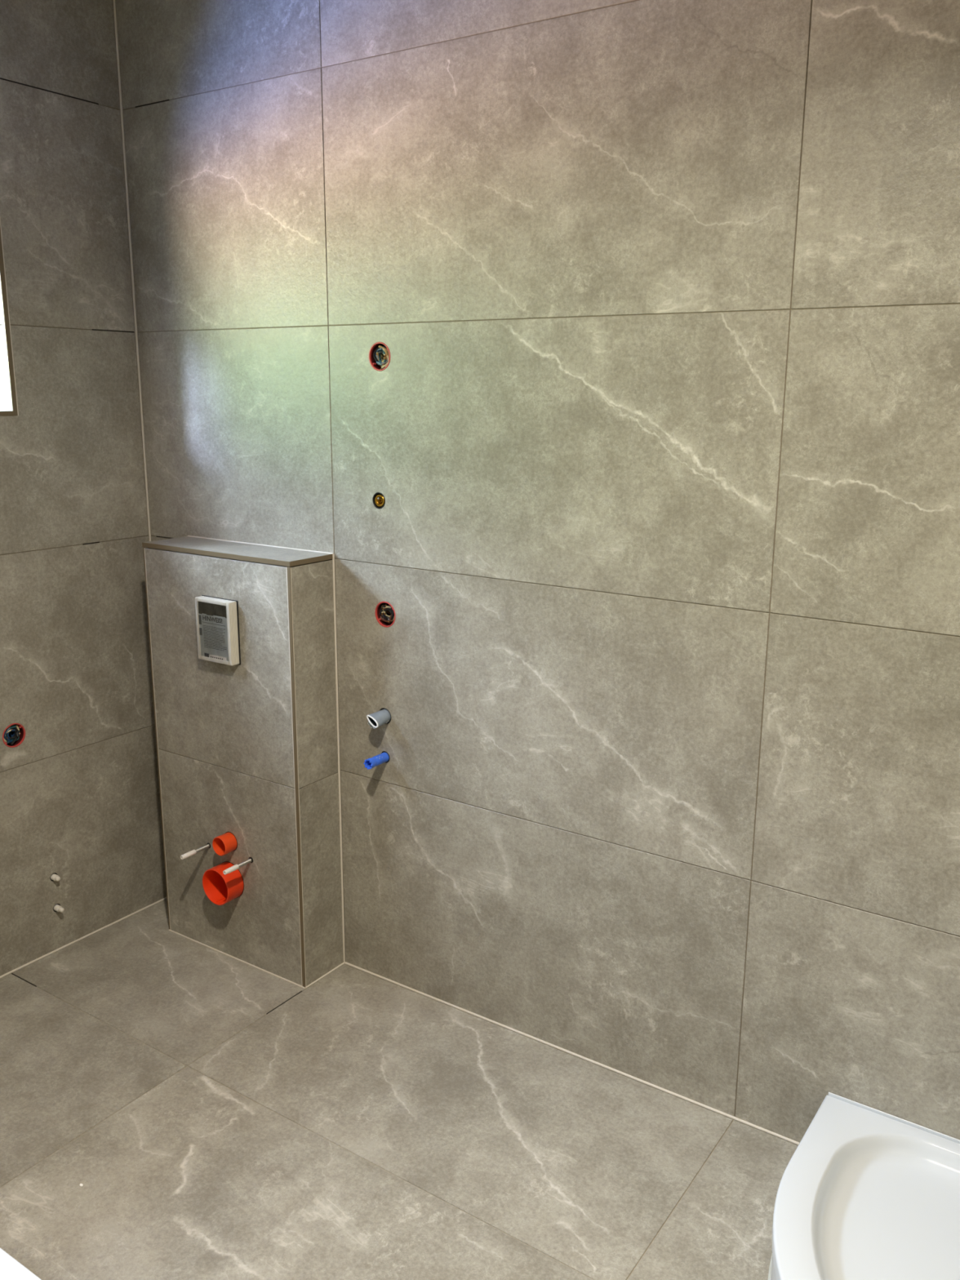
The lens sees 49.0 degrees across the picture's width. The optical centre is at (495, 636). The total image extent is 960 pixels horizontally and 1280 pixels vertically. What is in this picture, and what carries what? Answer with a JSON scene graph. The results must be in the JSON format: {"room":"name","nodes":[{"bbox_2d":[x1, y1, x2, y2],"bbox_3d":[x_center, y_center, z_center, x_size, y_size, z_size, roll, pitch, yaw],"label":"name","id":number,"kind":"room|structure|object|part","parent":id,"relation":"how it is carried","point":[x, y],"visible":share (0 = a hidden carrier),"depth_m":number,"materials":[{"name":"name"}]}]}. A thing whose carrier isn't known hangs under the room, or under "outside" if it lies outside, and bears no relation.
{"room":"building under construction","nodes":[
{"label":"building under construction","id":0,"kind":"room"},
{"bbox_2d":[6,724,23,746],"bbox_3d":[-1.364,0.272,2.950,0.049,0.067,0.067,9,16,33],"label":"wires","id":1,"kind":"object","parent":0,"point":[15,732],"depth_m":2.95,"materials":[{"name":"multicoloured plastic"}]},
{"bbox_2d":[0,0,166,976],"bbox_3d":[-1.827,-0.264,2.346,0.313,2.900,2.500,9,16,33],"label":"wall","id":2,"kind":"structure","parent":0,"point":[80,803],"depth_m":2.98,"materials":[{"name":"tile"}]},
{"bbox_3d":[-1.544,-0.510,2.434,0.004,0.013,0.923,9,16,33],"label":"edge trim","id":3,"kind":"part","parent":2,"relation":"part of","materials":[{"name":"brown metal"}]},
{"bbox_3d":[-1.282,-0.851,2.753,0.004,0.534,0.013,9,16,33],"label":"edge trim","id":4,"kind":"part","parent":2,"relation":"part of","materials":[{"name":"brown metal"}]},
{"bbox_2d":[2,723,25,747],"bbox_3d":[-1.363,0.272,2.950,0.051,0.069,0.069,9,16,33],"label":"box","id":5,"kind":"object","parent":2,"relation":"attached to","point":[14,735],"visible":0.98,"depth_m":2.95,"materials":[{"name":"red plastic"}]},
{"bbox_2d":[49,872,60,881],"bbox_3d":[-1.316,0.708,3.114,0.079,0.025,0.025,9,16,33],"label":"plug","id":6,"kind":"object","parent":2,"relation":"attached to","point":[54,877],"visible":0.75,"depth_m":3.10,"materials":[{"name":"white plastic"}]},
{"bbox_3d":[-1.289,0.712,3.097,0.016,0.015,0.015,9,16,33],"label":"plug knob","id":7,"kind":"part","parent":6,"relation":"part of","materials":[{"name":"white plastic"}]},
{"bbox_2d":[53,903,64,912],"bbox_3d":[-1.314,0.804,3.135,0.085,0.025,0.025,9,16,33],"label":"plug","id":8,"kind":"object","parent":2,"relation":"attached to","point":[57,908],"visible":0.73,"depth_m":3.12,"materials":[{"name":"white plastic"}]},
{"bbox_3d":[-1.287,0.809,3.117,0.019,0.015,0.015,9,16,33],"label":"plug knob","id":9,"kind":"part","parent":8,"relation":"part of","materials":[{"name":"white plastic"}]},
{"bbox_2d":[370,343,385,369],"bbox_3d":[-0.273,-0.700,2.631,0.067,0.067,0.049,9,16,33],"label":"wires","id":10,"kind":"object","parent":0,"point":[377,350],"depth_m":2.62,"materials":[{"name":"multicoloured plastic"}]},
{"bbox_2d":[377,602,391,625],"bbox_3d":[-0.275,-0.063,2.777,0.067,0.067,0.049,9,16,33],"label":"wires","id":11,"kind":"object","parent":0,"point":[384,609],"depth_m":2.77,"materials":[{"name":"multicoloured plastic"}]},
{"bbox_2d":[0,897,799,1279],"bbox_3d":[-0.480,1.316,1.782,3.160,0.107,2.500,9,16,33],"label":"floor","id":12,"kind":"structure","parent":0,"point":[217,1114],"depth_m":2.36,"materials":[{"name":"tile"}]},
{"bbox_2d":[0,1248,41,1279],"bbox_3d":[-1.359,1.082,1.441,1.797,0.500,0.850,9,16,33],"label":"bathtub","id":13,"kind":"object","parent":12,"relation":"on","point":[11,1268],"visible":1,"depth_m":1.40,"materials":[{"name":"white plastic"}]},
{"bbox_2d":[142,535,345,986],"bbox_3d":[-0.723,0.344,3.043,0.582,1.214,0.166,9,16,33],"label":"box","id":14,"kind":"object","parent":12,"relation":"on","point":[249,750],"visible":0.86,"depth_m":2.94,"materials":[{"name":"tile"}]},
{"bbox_3d":[-1.006,0.329,3.134,0.005,1.198,0.003,9,16,33],"label":"corner trim","id":15,"kind":"part","parent":14,"relation":"part of","materials":[{"name":"brown metal"}]},
{"bbox_2d":[180,843,210,859],"bbox_3d":[-0.854,0.617,3.063,0.016,0.016,0.150,9,16,33],"label":"rod","id":16,"kind":"object","parent":14,"relation":"attached to","point":[192,852],"visible":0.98,"depth_m":3.03,"materials":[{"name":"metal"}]},
{"bbox_3d":[-0.842,0.613,3.081,0.011,0.011,0.106,9,16,33],"label":"threaded rod","id":17,"kind":"part","parent":16,"relation":"part of","materials":[{"name":"metal"}]},
{"bbox_3d":[-0.765,-0.224,2.841,0.579,0.013,0.002,9,16,33],"label":"trim","id":18,"kind":"part","parent":14,"relation":"part of","materials":[{"name":"grey tile"}]},
{"bbox_2d":[195,595,240,666],"bbox_3d":[-0.758,-0.016,2.862,0.140,0.177,0.036,9,16,33],"label":"flush plate cover","id":19,"kind":"object","parent":14,"relation":"attached to","point":[217,620],"visible":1,"depth_m":2.85,"materials":[{"name":"white plastic"}]},
{"bbox_2d":[204,622,226,650],"bbox_3d":[-0.763,-0.001,2.858,0.093,0.070,0.001,9,16,33],"label":"print","id":20,"kind":"object","parent":19,"relation":"on","point":[215,633],"depth_m":2.86},
{"bbox_2d":[202,861,244,905],"bbox_3d":[-0.771,0.707,3.053,0.110,0.110,0.108,9,16,33],"label":"drain pipe","id":21,"kind":"object","parent":14,"relation":"attached to","point":[220,889],"visible":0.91,"depth_m":3.03,"materials":[{"name":"orange plastic"}]},
{"bbox_2d":[212,831,237,856],"bbox_3d":[-0.760,0.588,3.027,0.057,0.057,0.093,9,16,33],"label":"drain pipe","id":22,"kind":"object","parent":14,"relation":"attached to","point":[225,843],"visible":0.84,"depth_m":3.00,"materials":[{"name":"orange plastic"}]},
{"bbox_2d":[222,857,253,875],"bbox_3d":[-0.708,0.639,2.969,0.016,0.016,0.148,9,16,33],"label":"rod","id":23,"kind":"object","parent":14,"relation":"attached to","point":[250,860],"visible":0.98,"depth_m":2.94,"materials":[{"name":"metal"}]},
{"bbox_3d":[-0.696,0.635,2.986,0.011,0.011,0.105,9,16,33],"label":"threaded rod","id":24,"kind":"part","parent":23,"relation":"part of","materials":[{"name":"metal"}]},
{"bbox_3d":[-0.534,0.405,2.826,0.011,1.198,0.002,9,16,33],"label":"corner trim","id":25,"kind":"part","parent":14,"relation":"part of","materials":[{"name":"brown metal"}]},
{"bbox_3d":[-0.479,-0.200,2.752,0.002,0.013,0.162,9,16,33],"label":"trim","id":26,"kind":"part","parent":14,"relation":"part of","materials":[{"name":"grey tile"}]},
{"bbox_2d":[768,1092,959,1279],"bbox_3d":[0.834,1.198,1.778,0.801,0.159,0.800,9,16,33],"label":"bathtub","id":27,"kind":"object","parent":12,"relation":"on","point":[866,1193],"visible":1,"depth_m":2.03,"materials":[{"name":"white ceramic"}]},
{"bbox_2d":[112,0,959,1142],"bbox_3d":[0.142,-0.289,2.526,3.360,2.900,0.201,9,16,33],"label":"wall","id":28,"kind":"structure","parent":0,"point":[659,435],"depth_m":2.35,"materials":[{"name":"tile"}]},
{"bbox_2d":[363,751,390,769],"bbox_3d":[-0.305,0.328,2.841,0.033,0.033,0.123,9,16,33],"label":"plug","id":29,"kind":"object","parent":28,"relation":"attached to","point":[384,757],"visible":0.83,"depth_m":2.81,"materials":[{"name":"blue plastic"}]},
{"bbox_2d":[366,707,391,728],"bbox_3d":[-0.298,0.214,2.822,0.044,0.044,0.108,9,16,33],"label":"pipe","id":30,"kind":"object","parent":28,"relation":"attached to","point":[380,717],"visible":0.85,"depth_m":2.79,"materials":[{"name":"grey plastic"}]},
{"bbox_2d":[372,492,385,508],"bbox_3d":[-0.284,-0.354,2.719,0.042,0.042,0.056,9,16,33],"label":"brass fitting","id":31,"kind":"object","parent":28,"relation":"attached to","point":[379,500],"visible":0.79,"depth_m":2.70,"materials":[{"name":"gold metal"}]},
{"bbox_2d":[368,342,390,370],"bbox_3d":[-0.274,-0.699,2.630,0.069,0.069,0.051,9,16,33],"label":"box","id":32,"kind":"object","parent":28,"relation":"attached to","point":[379,353],"visible":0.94,"depth_m":2.62,"materials":[{"name":"red plastic"}]},
{"bbox_2d":[374,601,395,626],"bbox_3d":[-0.275,-0.063,2.776,0.069,0.069,0.051,9,16,33],"label":"box","id":33,"kind":"object","parent":28,"relation":"attached to","point":[384,612],"visible":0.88,"depth_m":2.77,"materials":[{"name":"red plastic"}]}
]}

